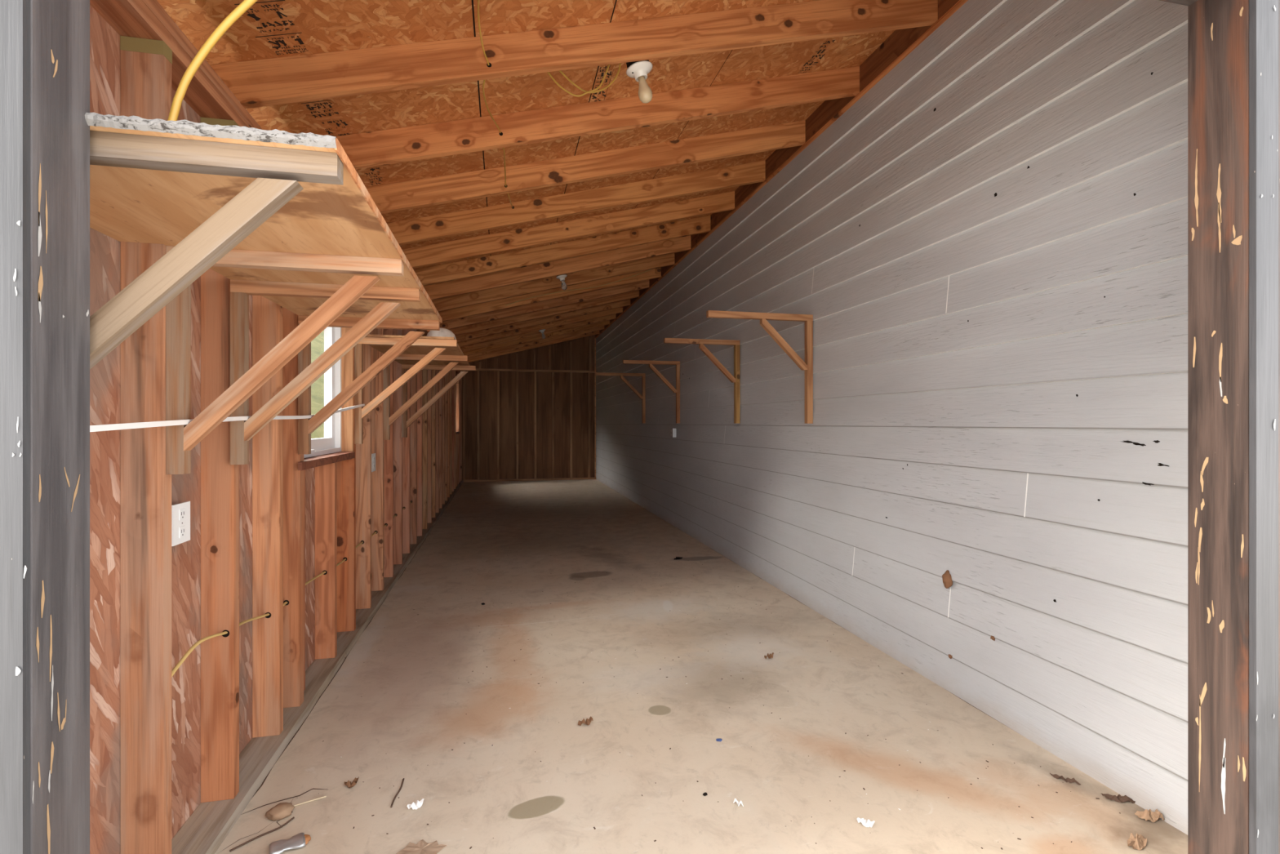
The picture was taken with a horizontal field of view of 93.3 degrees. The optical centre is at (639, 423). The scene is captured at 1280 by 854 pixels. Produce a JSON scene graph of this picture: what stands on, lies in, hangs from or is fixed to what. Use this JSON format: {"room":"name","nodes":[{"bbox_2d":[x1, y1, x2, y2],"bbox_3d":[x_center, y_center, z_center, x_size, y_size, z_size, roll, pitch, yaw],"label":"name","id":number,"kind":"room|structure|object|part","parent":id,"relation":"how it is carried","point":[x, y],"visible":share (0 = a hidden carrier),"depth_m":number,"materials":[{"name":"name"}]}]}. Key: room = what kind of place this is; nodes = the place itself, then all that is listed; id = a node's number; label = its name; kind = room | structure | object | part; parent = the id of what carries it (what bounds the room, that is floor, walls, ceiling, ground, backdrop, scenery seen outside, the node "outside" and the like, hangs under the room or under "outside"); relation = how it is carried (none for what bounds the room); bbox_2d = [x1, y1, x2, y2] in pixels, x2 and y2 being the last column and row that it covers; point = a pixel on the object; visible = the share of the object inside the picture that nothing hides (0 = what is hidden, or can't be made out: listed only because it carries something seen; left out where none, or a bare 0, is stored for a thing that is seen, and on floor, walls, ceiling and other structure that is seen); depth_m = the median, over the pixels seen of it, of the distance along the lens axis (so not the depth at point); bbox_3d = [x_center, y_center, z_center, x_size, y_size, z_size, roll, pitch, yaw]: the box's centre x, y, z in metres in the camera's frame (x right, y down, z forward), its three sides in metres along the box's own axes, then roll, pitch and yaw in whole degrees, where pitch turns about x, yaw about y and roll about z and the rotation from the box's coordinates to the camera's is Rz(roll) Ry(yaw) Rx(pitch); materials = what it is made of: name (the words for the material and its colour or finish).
{"room":"storage shed","nodes":[
{"label":"storage shed","id":0,"kind":"room"},
{"bbox_2d":[89,0,463,853],"bbox_3d":[-2.524,0.005,6.528,0.487,2.360,11.950,0,0,-13],"label":"wall","id":1,"kind":"structure","parent":0,"point":[175,762],"depth_m":1.82,"materials":[{"name":"brown wood"}]},
{"bbox_2d":[171,501,190,546],"bbox_3d":[-1.269,0.274,1.651,0.036,0.109,0.090,0,0,-13],"label":"outlet","id":2,"kind":"object","parent":1,"relation":"attached to","point":[180,513],"visible":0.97,"depth_m":1.65,"materials":[{"name":"white plastic"}]},
{"bbox_2d":[179,507,185,537],"bbox_3d":[-1.253,0.274,1.655,0.002,0.078,0.028,0,0,-13],"label":"receptacle","id":3,"kind":"object","parent":2,"relation":"attached to","point":[182,510],"depth_m":1.65,"materials":[{"name":"white plastic"}]},
{"bbox_2d":[89,403,364,431],"bbox_3d":[-1.265,-0.042,2.154,0.006,0.134,2.520,0,0,-13],"label":"trim strip","id":4,"kind":"object","parent":1,"relation":"attached to","point":[178,422],"visible":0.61,"depth_m":1.38,"materials":[{"name":"white plastic"}]},
{"bbox_3d":[-2.338,-0.944,6.478,0.089,0.038,11.770,0,0,-13],"label":"plate","id":5,"kind":"part","parent":1,"relation":"part of","materials":[{"name":"brown wood"}]},
{"bbox_2d":[171,501,412,677],"bbox_3d":[-1.690,0.694,3.646,0.051,0.155,4.282,0,0,-13],"label":"electrical cable","id":6,"kind":"object","parent":1,"relation":"attached to","point":[189,651],"visible":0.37,"depth_m":1.79,"materials":[{"name":"yellow plastic"}]},
{"bbox_3d":[-2.338,-0.983,6.478,0.089,0.038,11.770,0,0,-13],"label":"plate","id":7,"kind":"part","parent":1,"relation":"part of","materials":[{"name":"brown wood"}]},
{"bbox_3d":[-2.315,1.166,6.442,0.116,0.038,11.690,0,0,-13],"label":"sole plate","id":8,"kind":"part","parent":1,"relation":"part of","materials":[{"name":"brown wood"}]},
{"bbox_2d":[297,326,355,470],"bbox_3d":[-1.531,-0.263,2.862,0.151,0.903,0.936,0,0,-13],"label":"window","id":9,"kind":"structure","parent":1,"relation":"in","point":[326,440],"depth_m":3.11,"materials":[{"name":"white plastic"}]},
{"bbox_3d":[-1.581,-0.280,2.879,0.004,0.730,0.691,0,0,-13],"label":"pane","id":10,"kind":"part","parent":9,"relation":"part of","materials":[{"name":"clear glass"}]},
{"bbox_3d":[-1.573,-0.280,2.882,0.078,0.868,0.831,0,0,-13],"label":"frame","id":11,"kind":"part","parent":9,"relation":"part of","materials":[{"name":"white plastic"}]},
{"bbox_3d":[-1.582,-0.280,2.879,0.040,0.824,0.788,0,0,-13],"label":"sash","id":12,"kind":"part","parent":9,"relation":"part of","materials":[{"name":"white plastic"}]},
{"bbox_3d":[-1.509,0.172,2.867,0.105,0.034,0.936,0,0,-13],"label":"sill","id":13,"kind":"part","parent":9,"relation":"part of","materials":[{"name":"brown wood"}]},
{"bbox_2d":[371,453,375,471],"bbox_3d":[-1.782,0.259,3.974,0.064,0.117,0.120,0,0,-13],"label":"outlet","id":14,"kind":"object","parent":1,"relation":"attached to","point":[373,455],"visible":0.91,"depth_m":3.97,"materials":[{"name":"white plastic"}]},
{"bbox_2d":[354,334,475,444],"bbox_3d":[-1.478,-0.187,4.205,0.578,0.604,1.685,0,0,-13],"label":"wall shelf","id":15,"kind":"object","parent":1,"relation":"attached to","point":[444,353],"visible":0.85,"depth_m":4.03,"materials":[{"name":"brown wood"}]},
{"bbox_3d":[-1.318,-0.459,3.417,0.541,0.037,0.037,0,0,-13],"label":"arm","id":16,"kind":"part","parent":15,"relation":"part of"},
{"bbox_3d":[-1.494,-0.459,4.228,0.555,0.037,0.037,0,0,-13],"label":"arm","id":17,"kind":"part","parent":15,"relation":"part of"},
{"bbox_3d":[-1.655,-0.459,4.986,0.578,0.037,0.037,0,0,-13],"label":"arm","id":18,"kind":"part","parent":15,"relation":"part of"},
{"bbox_2d":[426,328,456,339],"bbox_3d":[-1.231,-0.539,3.740,0.180,0.098,0.180,0,0,-13],"label":"globe","id":19,"kind":"object","parent":15,"relation":"on","point":[445,332],"visible":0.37,"depth_m":3.67},
{"bbox_2d":[460,334,596,481],"bbox_3d":[-2.301,-0.415,12.505,2.950,3.200,0.110,0,0,-13],"label":"wall","id":20,"kind":"structure","parent":0,"point":[528,415],"depth_m":12.55,"materials":[{"name":"brown wood"}]},
{"bbox_3d":[-2.245,1.166,12.508,2.700,0.038,0.089,0,0,-13],"label":"sole plate","id":21,"kind":"part","parent":20,"relation":"part of","materials":[{"name":"brown wood"}]},
{"bbox_3d":[-2.255,-1.087,12.506,2.720,0.038,0.090,0,0,-13],"label":"cross rail","id":22,"kind":"part","parent":20,"relation":"part of","materials":[{"name":"brown wood"}]},
{"bbox_2d":[156,0,968,362],"bbox_3d":[-1.153,-1.545,6.660,3.501,1.026,12.700,0,0,-13],"label":"ceiling","id":23,"kind":"structure","parent":0,"point":[608,185],"depth_m":3.00,"materials":[{"name":"brown wood"}]},
{"bbox_2d":[167,0,257,120],"bbox_3d":[-0.618,-0.869,1.088,0.438,0.844,0.042,0,0,-8],"label":"electrical cable","id":24,"kind":"object","parent":23,"relation":"hanging from","point":[245,5],"visible":0.84,"depth_m":1.05,"materials":[{"name":"yellow plastic"}]},
{"bbox_2d":[477,0,513,208],"bbox_3d":[-0.685,-1.394,2.917,0.060,0.144,2.395,0,0,-10],"label":"electrical cable","id":25,"kind":"object","parent":23,"relation":"attached to","point":[478,19],"visible":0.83,"depth_m":2.40,"materials":[{"name":"plastic"}]},
{"bbox_2d":[538,328,545,338],"bbox_3d":[-1.580,-1.493,9.666,0.138,0.284,0.114,0,0,-13],"label":"ceiling light","id":26,"kind":"object","parent":23,"relation":"attached to","point":[542,331],"visible":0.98,"depth_m":9.65,"materials":[{"name":"white ceramic"}]},
{"bbox_2d":[555,274,567,289],"bbox_3d":[-0.802,-1.485,6.085,0.138,0.284,0.114,0,0,-13],"label":"ceiling light","id":27,"kind":"object","parent":23,"relation":"attached to","point":[562,277],"visible":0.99,"depth_m":6.07,"materials":[{"name":"white ceramic"}]},
{"bbox_3d":[-0.768,-1.394,6.093,0.059,0.104,0.059,-14,3,-12],"label":"bulb","id":28,"kind":"part","parent":27,"relation":"part of","materials":[{"name":"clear glass"}]},
{"bbox_2d":[546,62,621,97],"bbox_3d":[-0.229,-1.407,2.446,0.318,0.185,0.019,0,0,-13],"label":"cable loop","id":29,"kind":"object","parent":23,"relation":"hanging from","point":[594,91],"visible":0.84,"depth_m":2.45,"materials":[{"name":"yellow plastic"}]},
{"bbox_2d":[626,59,653,103],"bbox_3d":[-0.016,-1.478,2.510,0.138,0.284,0.114,0,0,-13],"label":"ceiling light","id":30,"kind":"object","parent":23,"relation":"attached to","point":[638,70],"visible":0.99,"depth_m":2.50,"materials":[{"name":"white ceramic"}]},
{"bbox_3d":[0.018,-1.388,2.518,0.059,0.104,0.059,-14,3,-12],"label":"bulb","id":31,"kind":"part","parent":30,"relation":"part of","materials":[{"name":"white glass"}]},
{"bbox_2d":[214,479,1187,853],"bbox_3d":[-1.036,1.260,6.820,3.000,0.151,12.040,0,0,-13],"label":"floor","id":32,"kind":"structure","parent":0,"point":[401,699],"depth_m":2.34,"materials":[{"name":"concrete"}]},
{"bbox_2d":[229,817,294,851],"bbox_3d":[-1.079,1.181,1.737,0.017,0.006,0.171,0,0,35],"label":"twig","id":33,"kind":"object","parent":32,"relation":"on","point":[292,818],"visible":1,"depth_m":1.73,"materials":[{"name":"brown wood"}]},
{"bbox_2d":[265,802,294,820],"bbox_3d":[-1.084,1.171,1.826,0.068,0.036,0.067,0,0,17],"label":"clay lump","id":34,"kind":"object","parent":32,"relation":"on","point":[281,811],"visible":1,"depth_m":1.81,"materials":[{"name":"beige soil"}]},
{"bbox_2d":[269,832,311,853],"bbox_3d":[-0.976,1.175,1.688,0.101,0.024,0.060,0,0,-33],"label":"can","id":35,"kind":"object","parent":32,"relation":"on","point":[298,841],"visible":1,"depth_m":1.68,"materials":[{"name":"metal"}]},
{"bbox_2d":[293,795,326,806],"bbox_3d":[-1.034,1.182,1.889,0.096,0.006,0.006,0,0,-33],"label":"twig","id":36,"kind":"object","parent":32,"relation":"on","point":[314,799],"visible":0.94,"depth_m":1.89,"materials":[{"name":"wood"}]},
{"bbox_2d":[343,776,359,787],"bbox_3d":[-0.944,1.173,1.981,0.038,0.022,0.041,0,0,26],"label":"dry leaf","id":37,"kind":"object","parent":32,"relation":"on","point":[348,784],"visible":1,"depth_m":1.97,"materials":[{"name":"brown plant"}]},
{"bbox_2d":[390,777,404,807],"bbox_3d":[-0.774,1.182,1.935,0.010,0.006,0.149,0,0,-7],"label":"twig","id":38,"kind":"object","parent":32,"relation":"on","point":[398,791],"visible":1,"depth_m":1.93,"materials":[{"name":"wood"}]},
{"bbox_2d":[407,798,424,809],"bbox_3d":[-0.692,1.175,1.865,0.035,0.018,0.036,0,0,16],"label":"paper scrap","id":39,"kind":"object","parent":32,"relation":"on","point":[418,804],"visible":1,"depth_m":1.86,"materials":[{"name":"white paper"}]},
{"bbox_2d":[395,839,446,853],"bbox_3d":[-0.605,1.180,1.670,0.134,0.007,0.095,0,0,-13],"label":"leaf","id":40,"kind":"object","parent":32,"relation":"on","point":[422,846],"visible":1,"depth_m":1.68,"materials":[{"name":"brown plant"}]},
{"bbox_2d":[577,715,593,725],"bbox_3d":[-0.214,1.171,2.374,0.062,0.026,0.026,0,0,-19],"label":"dry leaf","id":41,"kind":"object","parent":32,"relation":"on","point":[587,722],"visible":1,"depth_m":2.37,"materials":[{"name":"brown plant"}]},
{"bbox_2d":[323,534,1120,849],"bbox_3d":[-0.276,1.184,3.873,2.519,0.002,4.976,0,0,-13],"label":"debris","id":42,"kind":"object","parent":32,"relation":"on","point":[622,535],"visible":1,"depth_m":2.12,"materials":[{"name":"brown plant"}]},
{"bbox_2d":[733,798,743,806],"bbox_3d":[0.305,1.174,1.874,0.035,0.020,0.015,0,0,33],"label":"flake","id":43,"kind":"object","parent":32,"relation":"on","point":[735,799],"visible":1,"depth_m":1.87,"materials":[{"name":"white paper"}]},
{"bbox_2d":[764,652,773,658],"bbox_3d":[0.648,1.168,3.038,0.055,0.031,0.018,0,0,-19],"label":"dry leaf","id":44,"kind":"object","parent":32,"relation":"on","point":[771,655],"visible":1,"depth_m":3.04,"materials":[{"name":"brown plant"}]},
{"bbox_2d":[857,817,875,826],"bbox_3d":[0.666,1.175,1.783,0.030,0.018,0.042,0,0,-29],"label":"flake","id":45,"kind":"object","parent":32,"relation":"on","point":[868,823],"visible":1,"depth_m":1.78,"materials":[{"name":"white paper"}]},
{"bbox_2d":[1049,773,1080,785],"bbox_3d":[1.407,1.176,2.001,0.085,0.016,0.016,0,0,39],"label":"bark sliver","id":46,"kind":"object","parent":32,"relation":"on","point":[1067,780],"visible":1,"depth_m":2.00,"materials":[{"name":"brown wood"}]},
{"bbox_2d":[1101,793,1135,803],"bbox_3d":[1.502,1.176,1.900,0.090,0.016,0.030,0,0,22],"label":"bark sliver","id":47,"kind":"object","parent":32,"relation":"on","point":[1119,798],"visible":1,"depth_m":1.90,"materials":[{"name":"brown wood"}]},
{"bbox_2d":[1127,832,1146,849],"bbox_3d":[1.394,1.172,1.695,0.085,0.024,0.038,0,0,-24],"label":"dry leaf","id":48,"kind":"object","parent":32,"relation":"on","point":[1138,842],"visible":1,"depth_m":1.69,"materials":[{"name":"brown plant"}]},
{"bbox_2d":[1134,808,1164,822],"bbox_3d":[1.523,1.169,1.806,0.075,0.030,0.034,0,0,16],"label":"dry leaf","id":49,"kind":"object","parent":32,"relation":"on","point":[1147,815],"visible":1,"depth_m":1.80,"materials":[{"name":"brown plant"}]},
{"bbox_2d":[595,0,1187,835],"bbox_3d":[0.364,-0.415,7.227,0.120,3.200,11.865,0,0,-13],"label":"wall","id":50,"kind":"structure","parent":0,"point":[986,251],"depth_m":2.51,"materials":[{"name":"paint"}]},
{"bbox_2d":[595,372,645,423],"bbox_3d":[-0.270,-0.343,8.285,0.698,0.690,0.038,0,0,-13],"label":"bracket","id":51,"kind":"object","parent":50,"relation":"attached to","point":[643,375],"visible":1,"depth_m":8.32,"materials":[{"name":"brown wood"}]},
{"bbox_3d":[-0.270,-0.669,8.285,0.698,0.038,0.038,0,0,-13],"label":"arm","id":52,"kind":"part","parent":51,"relation":"part of"},
{"bbox_2d":[622,360,679,423],"bbox_3d":[0.128,-0.343,6.663,0.640,0.690,0.038,0,0,-13],"label":"bracket","id":53,"kind":"object","parent":50,"relation":"attached to","point":[677,390],"visible":1,"depth_m":6.70,"materials":[{"name":"brown wood"}]},
{"bbox_3d":[0.128,-0.669,6.663,0.640,0.038,0.038,0,0,-13],"label":"arm","id":54,"kind":"part","parent":53,"relation":"part of"},
{"bbox_2d":[670,427,675,437],"bbox_3d":[0.378,0.110,6.910,0.044,0.106,0.116,0,0,-13],"label":"outlet box","id":55,"kind":"object","parent":50,"relation":"attached to","point":[673,431],"visible":1,"depth_m":6.86,"materials":[{"name":"metal"}]},
{"bbox_3d":[0.358,0.110,6.906,0.003,0.106,0.116,0,0,-13],"label":"plate","id":56,"kind":"part","parent":55,"relation":"part of","materials":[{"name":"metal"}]},
{"bbox_2d":[663,337,740,423],"bbox_3d":[0.512,-0.343,4.966,0.644,0.690,0.038,0,0,-13],"label":"bracket","id":57,"kind":"object","parent":50,"relation":"attached to","point":[735,379],"visible":1,"depth_m":5.00,"materials":[{"name":"brown wood"}]},
{"bbox_3d":[0.512,-0.669,4.966,0.644,0.038,0.038,0,0,-13],"label":"arm","id":58,"kind":"part","parent":57,"relation":"part of"},
{"bbox_2d":[706,310,813,423],"bbox_3d":[0.753,-0.343,3.780,0.698,0.690,0.038,0,0,-13],"label":"bracket","id":59,"kind":"object","parent":50,"relation":"attached to","point":[806,366],"visible":1,"depth_m":3.82,"materials":[{"name":"brown wood"}]},
{"bbox_3d":[0.753,-0.669,3.780,0.698,0.038,0.038,0,0,-13],"label":"arm","id":60,"kind":"part","parent":59,"relation":"part of"},
{"bbox_2d":[942,569,952,588],"bbox_3d":[1.360,0.690,2.673,0.045,0.081,0.044,0,0,38],"label":"nest","id":61,"kind":"object","parent":50,"relation":"attached to","point":[946,577],"visible":1,"depth_m":2.66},
{"bbox_3d":[-0.217,-0.505,0.954,6.000,3.420,0.111,0,0,-13],"label":"wall","id":62,"kind":"structure","parent":0,"visible":0},
{"bbox_2d":[84,112,441,474],"bbox_3d":[-0.970,-0.164,1.694,0.636,0.578,1.690,0,0,-13],"label":"wall shelf","id":63,"kind":"object","parent":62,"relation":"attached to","point":[288,218],"visible":0.82,"depth_m":1.32,"materials":[{"name":"brown wood"}]},
{"bbox_3d":[-0.752,-0.413,0.925,0.541,0.037,0.037,0,0,-13],"label":"arm","id":64,"kind":"part","parent":63,"relation":"part of","materials":[{"name":"brown wood"}]},
{"bbox_3d":[-0.895,-0.413,1.549,0.539,0.037,0.037,0,0,-13],"label":"arm","id":65,"kind":"part","parent":63,"relation":"part of"},
{"bbox_3d":[-0.974,-0.413,1.895,0.537,0.037,0.037,0,0,-13],"label":"arm","id":66,"kind":"part","parent":63,"relation":"part of"},
{"bbox_3d":[-1.111,-0.413,2.499,0.537,0.037,0.037,0,0,-13],"label":"arm","id":67,"kind":"part","parent":63,"relation":"part of"},
{"bbox_2d":[0,0,1279,853],"bbox_3d":[0.190,0.058,1.039,2.320,2.255,0.124,0,0,-13],"label":"door frame","id":68,"kind":"structure","parent":62,"relation":"in","point":[1233,46],"depth_m":1.22,"materials":[{"name":"brown wood"}]},
{"bbox_3d":[-0.850,0.058,0.746,0.163,2.255,0.014,0,0,-13],"label":"casing","id":69,"kind":"part","parent":68,"relation":"part of","materials":[{"name":"grey wood"}]},
{"bbox_3d":[1.265,0.058,1.226,0.063,2.255,0.014,0,0,-13],"label":"casing","id":70,"kind":"part","parent":68,"relation":"part of","materials":[{"name":"brown wood"}]}
]}

